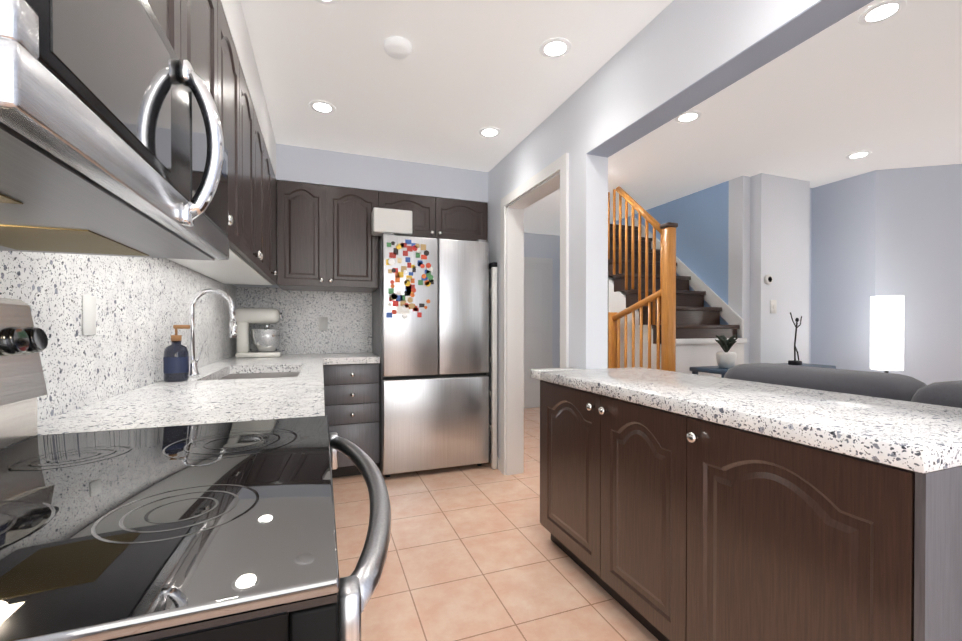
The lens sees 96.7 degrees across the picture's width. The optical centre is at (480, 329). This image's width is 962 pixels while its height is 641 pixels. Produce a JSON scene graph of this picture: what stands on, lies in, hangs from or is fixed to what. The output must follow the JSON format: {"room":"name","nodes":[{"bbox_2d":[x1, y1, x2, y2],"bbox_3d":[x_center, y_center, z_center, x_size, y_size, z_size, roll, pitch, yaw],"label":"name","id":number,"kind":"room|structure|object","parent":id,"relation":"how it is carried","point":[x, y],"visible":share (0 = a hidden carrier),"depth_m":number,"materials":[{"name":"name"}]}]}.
{"room":"kitchen","nodes":[
{"label":"kitchen","id":0,"kind":"room"},
{"bbox_2d":[235,284,279,287],"bbox_3d":[-1.001,-0.115,3.862,2.126,2.460,0.140,0,0,-20],"label":"wall","id":1,"kind":"structure","parent":0,"point":[247,285],"depth_m":3.48,"materials":[{"name":"paint"}]},
{"bbox_2d":[277,180,380,292],"bbox_3d":[-1.220,-0.704,3.434,0.716,0.755,0.498,0,0,-20],"label":"upper cabinet","id":2,"kind":"object","parent":1,"relation":"attached to","point":[327,240],"depth_m":3.20,"materials":[{"name":"brown wood"}]},
{"bbox_2d":[381,191,487,241],"bbox_3d":[-0.455,-0.916,3.717,0.916,0.335,0.498,0,0,-20],"label":"upper cabinet","id":3,"kind":"object","parent":1,"relation":"attached to","point":[432,217],"depth_m":3.51,"materials":[{"name":"brown wood"}]},
{"bbox_2d":[332,407,658,640],"bbox_3d":[1.669,1.171,3.083,7.180,0.100,9.000,0,0,-20],"label":"floor","id":4,"kind":"structure","parent":0,"point":[475,552],"depth_m":2.05,"materials":[{"name":"tile"}]},
{"bbox_2d":[5,288,379,477],"bbox_3d":[-0.989,0.465,2.334,1.053,1.319,2.715,0,0,-20],"label":"base cabinet","id":5,"kind":"object","parent":4,"relation":"on","point":[340,391],"depth_m":1.72,"materials":[{"name":"black"}]},
{"bbox_2d":[163,325,190,381],"bbox_3d":[-1.277,0.097,1.798,0.094,0.235,0.088,0,0,-20],"label":"soap bottle","id":6,"kind":"object","parent":5,"relation":"on","point":[176,361],"visible":1,"depth_m":1.77,"materials":[{"name":"blue glass"}]},
{"bbox_2d":[235,308,282,357],"bbox_3d":[-1.688,0.019,3.255,0.333,0.370,0.226,0,0,-20],"label":"stand mixer","id":7,"kind":"object","parent":5,"relation":"on","point":[266,340],"visible":0.98,"depth_m":3.19,"materials":[{"name":"white"}]},
{"bbox_2d":[0,298,390,640],"bbox_3d":[-0.521,0.538,0.645,0.745,1.198,0.773,0,0,-20],"label":"stove","id":8,"kind":"object","parent":4,"relation":"on","point":[226,531],"visible":1,"depth_m":0.49,"materials":[{"name":"black glass"}]},
{"bbox_2d":[372,232,488,476],"bbox_3d":[-0.445,0.195,3.610,0.846,1.841,0.685,0,0,-20],"label":"fridge","id":9,"kind":"object","parent":4,"relation":"on","point":[430,322],"visible":0.98,"depth_m":3.28,"materials":[{"name":"grey metal"}]},
{"bbox_2d":[371,207,411,235],"bbox_3d":[-0.683,-0.816,3.272,0.290,0.180,0.160,0,0,-20],"label":"box","id":10,"kind":"object","parent":9,"relation":"on","point":[395,222],"visible":0.88,"depth_m":3.20,"materials":[{"name":"white cardboard"}]},
{"bbox_2d":[489,262,496,468],"bbox_3d":[0.047,0.286,3.594,0.040,1.658,0.380,0,0,-20],"label":"step ladder","id":11,"kind":"object","parent":4,"relation":"on","point":[493,357],"visible":0.52,"depth_m":3.42,"materials":[{"name":"white plastic"}]},
{"bbox_2d":[608,272,608,307],"bbox_3d":[0.822,0.361,2.987,0.130,1.518,0.260,0,0,-20],"label":"speaker","id":12,"kind":"object","parent":4,"relation":"on","point":[608,289],"visible":0.04,"depth_m":2.90},
{"bbox_2d":[608,186,746,376],"bbox_3d":[1.623,-0.128,4.209,0.886,2.478,1.500,0,0,-20],"label":"staircase","id":13,"kind":"structure","parent":4,"relation":"on","point":[661,316],"depth_m":3.78,"materials":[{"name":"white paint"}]},
{"bbox_2d":[690,366,729,377],"bbox_3d":[1.868,0.704,3.261,0.400,0.828,0.320,0,0,-20],"label":"side table","id":14,"kind":"object","parent":4,"relation":"on","point":[712,369],"visible":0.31,"depth_m":3.21,"materials":[{"name":"blue"}]},
{"bbox_2d":[715,334,737,367],"bbox_3d":[1.870,0.161,3.262,0.192,0.255,0.213,0,0,-20],"label":"potted plant","id":15,"kind":"object","parent":14,"relation":"on","point":[725,359],"visible":1,"depth_m":3.22,"materials":[{"name":"white plastic"}]},
{"bbox_2d":[531,375,961,640],"bbox_3d":[0.822,0.697,1.635,0.616,0.864,1.558,0,0,-20],"label":"kitchen island","id":16,"kind":"object","parent":4,"relation":"on","point":[677,506],"depth_m":1.16,"materials":[{"name":"black wood"}]},
{"bbox_2d":[531,367,961,466],"bbox_3d":[0.844,0.240,1.664,0.631,0.046,1.612,0,0,-20],"label":"island countertop","id":17,"kind":"structure","parent":16,"relation":"on","point":[921,434],"depth_m":1.19,"materials":[{"name":"white stone"}]},
{"bbox_2d":[776,363,835,368],"bbox_3d":[2.587,0.702,3.507,0.440,0.828,0.320,0,0,-20],"label":"side table","id":18,"kind":"object","parent":4,"relation":"on","point":[818,365],"visible":0.08,"depth_m":3.46,"materials":[{"name":"blue"}]},
{"bbox_2d":[788,312,801,364],"bbox_3d":[2.576,0.071,3.498,0.143,0.432,0.070,0,0,-20],"label":"sculpture","id":19,"kind":"object","parent":18,"relation":"on","point":[794,362],"visible":1,"depth_m":3.49,"materials":[{"name":"grey metal"}]},
{"bbox_2d":[724,363,961,407],"bbox_3d":[1.942,0.651,1.271,0.970,0.963,2.180,0,0,-20],"label":"sofa","id":20,"kind":"object","parent":4,"relation":"on","point":[892,386],"visible":0.17,"depth_m":1.60,"materials":[{"name":"fabric"}]},
{"bbox_2d":[870,295,903,372],"bbox_3d":[3.163,0.428,3.335,0.280,1.378,0.280,0,0,-20],"label":"floor lamp","id":21,"kind":"object","parent":4,"relation":"on","point":[886,333],"visible":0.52,"depth_m":3.26,"materials":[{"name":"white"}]},
{"bbox_2d":[524,233,559,367],"bbox_3d":[0.486,-0.131,6.016,2.164,2.460,0.140,0,0,-20],"label":"wall","id":22,"kind":"structure","parent":0,"point":[541,245],"depth_m":6.15,"materials":[{"name":"paint"}]},
{"bbox_2d":[524,257,552,407],"bbox_3d":[0.581,0.040,5.970,0.940,2.120,0.014,0,0,-20],"label":"door","id":23,"kind":"structure","parent":22,"relation":"attached to","point":[538,279],"depth_m":6.04,"materials":[{"name":"white"}]},
{"bbox_2d":[487,82,607,458],"bbox_3d":[0.292,-0.110,3.234,0.140,2.460,1.940,0,0,-20],"label":"wall","id":24,"kind":"structure","parent":0,"point":[558,132],"depth_m":2.39,"materials":[{"name":"paint"}]},
{"bbox_2d":[489,451,500,470],"bbox_3d":[0.221,1.075,3.216,0.011,0.090,1.940,0,0,-20],"label":"baseboard","id":25,"kind":"structure","parent":24,"relation":"attached to","point":[498,463],"depth_m":3.42,"materials":[{"name":"white"}]},
{"bbox_2d":[501,153,568,474],"bbox_3d":[0.396,0.052,2.932,0.159,2.140,0.960,0,0,-20],"label":"door frame","id":26,"kind":"structure","parent":24,"relation":"attached to","point":[544,182],"depth_m":3.29,"materials":[{"name":"white wood"}]},
{"bbox_2d":[241,0,961,235],"bbox_3d":[1.669,-1.389,3.065,7.180,0.100,9.000,0,0,-20],"label":"ceiling","id":27,"kind":"structure","parent":0,"point":[816,109],"depth_m":2.38,"materials":[{"name":"paint"}]},
{"bbox_2d":[221,0,275,176],"bbox_3d":[-1.008,-1.197,1.328,0.350,0.258,3.590,0,0,-20],"label":"soffit","id":28,"kind":"structure","parent":27,"relation":"attached to","point":[235,16],"depth_m":1.96,"materials":[{"name":"white paint"}]},
{"bbox_2d":[276,143,487,202],"bbox_3d":[-0.955,-1.213,3.530,1.986,0.258,0.500,0,0,-20],"label":"wall","id":29,"kind":"structure","parent":27,"relation":"attached to","point":[298,164],"depth_m":3.32,"materials":[{"name":"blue paint"}]},
{"bbox_2d":[309,0,906,158],"bbox_3d":[1.148,-1.309,2.445,4.000,0.050,3.750,0,0,-20],"label":"recessed lights","id":30,"kind":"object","parent":27,"relation":"attached to","point":[397,47],"depth_m":1.99,"materials":[{"name":"white"}]},
{"bbox_2d":[610,181,728,324],"bbox_3d":[1.849,-0.124,5.083,0.140,2.460,2.560,0,0,-20],"label":"wall","id":31,"kind":"structure","parent":0,"point":[701,217],"depth_m":4.10,"materials":[{"name":"paint"}]},
{"bbox_2d":[586,0,873,157],"bbox_3d":[0.900,-1.133,1.595,0.140,0.390,1.542,0,0,-20],"label":"header beam","id":32,"kind":"structure","parent":0,"point":[673,59],"depth_m":1.68,"materials":[{"name":"paint"}]},
{"bbox_2d":[728,170,875,371],"bbox_3d":[2.840,-0.114,3.755,1.070,2.460,0.620,0,0,-20],"label":"wall","id":33,"kind":"structure","parent":0,"point":[807,248],"depth_m":3.77,"materials":[{"name":"paint"}]},
{"bbox_2d":[764,275,772,283],"bbox_3d":[2.455,-0.431,3.670,0.098,0.071,0.027,0,0,-20],"label":"thermostat","id":34,"kind":"object","parent":33,"relation":"attached to","point":[768,279],"depth_m":3.66,"materials":[{"name":"white plastic"}]},
{"bbox_2d":[770,300,776,312],"bbox_3d":[2.514,-0.201,3.693,0.075,0.104,0.027,0,0,-20],"label":"light switch","id":35,"kind":"object","parent":33,"relation":"attached to","point":[773,303],"depth_m":3.71,"materials":[{"name":"white plastic"}]},
{"bbox_2d":[874,164,961,384],"bbox_3d":[4.402,-0.112,3.401,2.200,2.460,0.140,0,0,14],"label":"wall","id":36,"kind":"structure","parent":0,"point":[918,239],"depth_m":3.52,"materials":[{"name":"paint"}]},
{"bbox_3d":[-0.999,-0.091,0.609,0.140,2.460,6.240,0,0,-20],"label":"wall","id":37,"kind":"structure","parent":0,"visible":0},
{"bbox_2d":[0,251,239,421],"bbox_3d":[-1.254,-0.033,1.512,0.012,0.600,4.090,0,0,-20],"label":"backsplash","id":38,"kind":"structure","parent":37,"relation":"attached to","point":[142,306],"depth_m":1.38,"materials":[{"name":"stone"}]},
{"bbox_2d":[82,295,95,334],"bbox_3d":[-1.147,-0.043,1.253,0.005,0.115,0.070,0,0,-20],"label":"outlet","id":39,"kind":"object","parent":38,"relation":"attached to","point":[88,314],"depth_m":1.24,"materials":[{"name":"white plastic"}]},
{"bbox_2d":[147,0,190,63],"bbox_3d":[-0.723,-0.744,0.568,0.349,0.634,0.760,0,0,-20],"label":"upper cabinet","id":40,"kind":"object","parent":37,"relation":"attached to","point":[174,16],"depth_m":0.96,"materials":[{"name":"brown wood"}]},
{"bbox_2d":[0,0,228,260],"bbox_3d":[-0.644,-0.292,0.600,0.491,0.267,0.761,0,0,-20],"label":"microwave","id":41,"kind":"object","parent":40,"relation":"attached to","point":[111,139],"visible":1,"depth_m":0.51,"materials":[{"name":"silver metal"}]},
{"bbox_2d":[167,74,266,275],"bbox_3d":[-1.251,-0.694,1.988,0.349,0.755,0.755,0,0,-20],"label":"upper cabinet","id":42,"kind":"object","parent":37,"relation":"attached to","point":[254,147],"depth_m":2.07,"materials":[{"name":"brown wood"}]},
{"bbox_2d":[191,0,246,255],"bbox_3d":[-0.988,-0.689,1.280,0.349,0.755,0.755,0,0,-20],"label":"upper cabinet","id":43,"kind":"object","parent":37,"relation":"attached to","point":[198,34],"depth_m":1.48,"materials":[{"name":"brown wood"}]},
{"bbox_2d":[199,151,274,283],"bbox_3d":[-1.449,-0.698,2.519,0.349,0.755,0.378,0,0,-20],"label":"upper cabinet","id":44,"kind":"object","parent":37,"relation":"attached to","point":[270,278],"depth_m":2.71,"materials":[{"name":"brown wood"}]},
{"bbox_2d":[217,177,276,284],"bbox_3d":[-1.577,-0.700,2.864,0.349,0.755,0.358,0,0,-20],"label":"upper cabinet","id":45,"kind":"object","parent":37,"relation":"attached to","point":[250,282],"depth_m":3.00,"materials":[{"name":"brown wood"}]},
{"bbox_2d":[240,287,371,353],"bbox_3d":[-1.455,-0.048,3.613,1.040,0.600,0.012,0,0,-20],"label":"backsplash","id":46,"kind":"structure","parent":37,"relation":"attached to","point":[349,314],"depth_m":3.63,"materials":[{"name":"stone"}]},
{"bbox_2d":[319,317,327,330],"bbox_3d":[-1.344,-0.051,3.644,0.070,0.115,0.006,0,0,-20],"label":"outlet","id":47,"kind":"object","parent":46,"relation":"attached to","point":[323,321],"depth_m":3.64,"materials":[{"name":"white plastic"}]}
]}

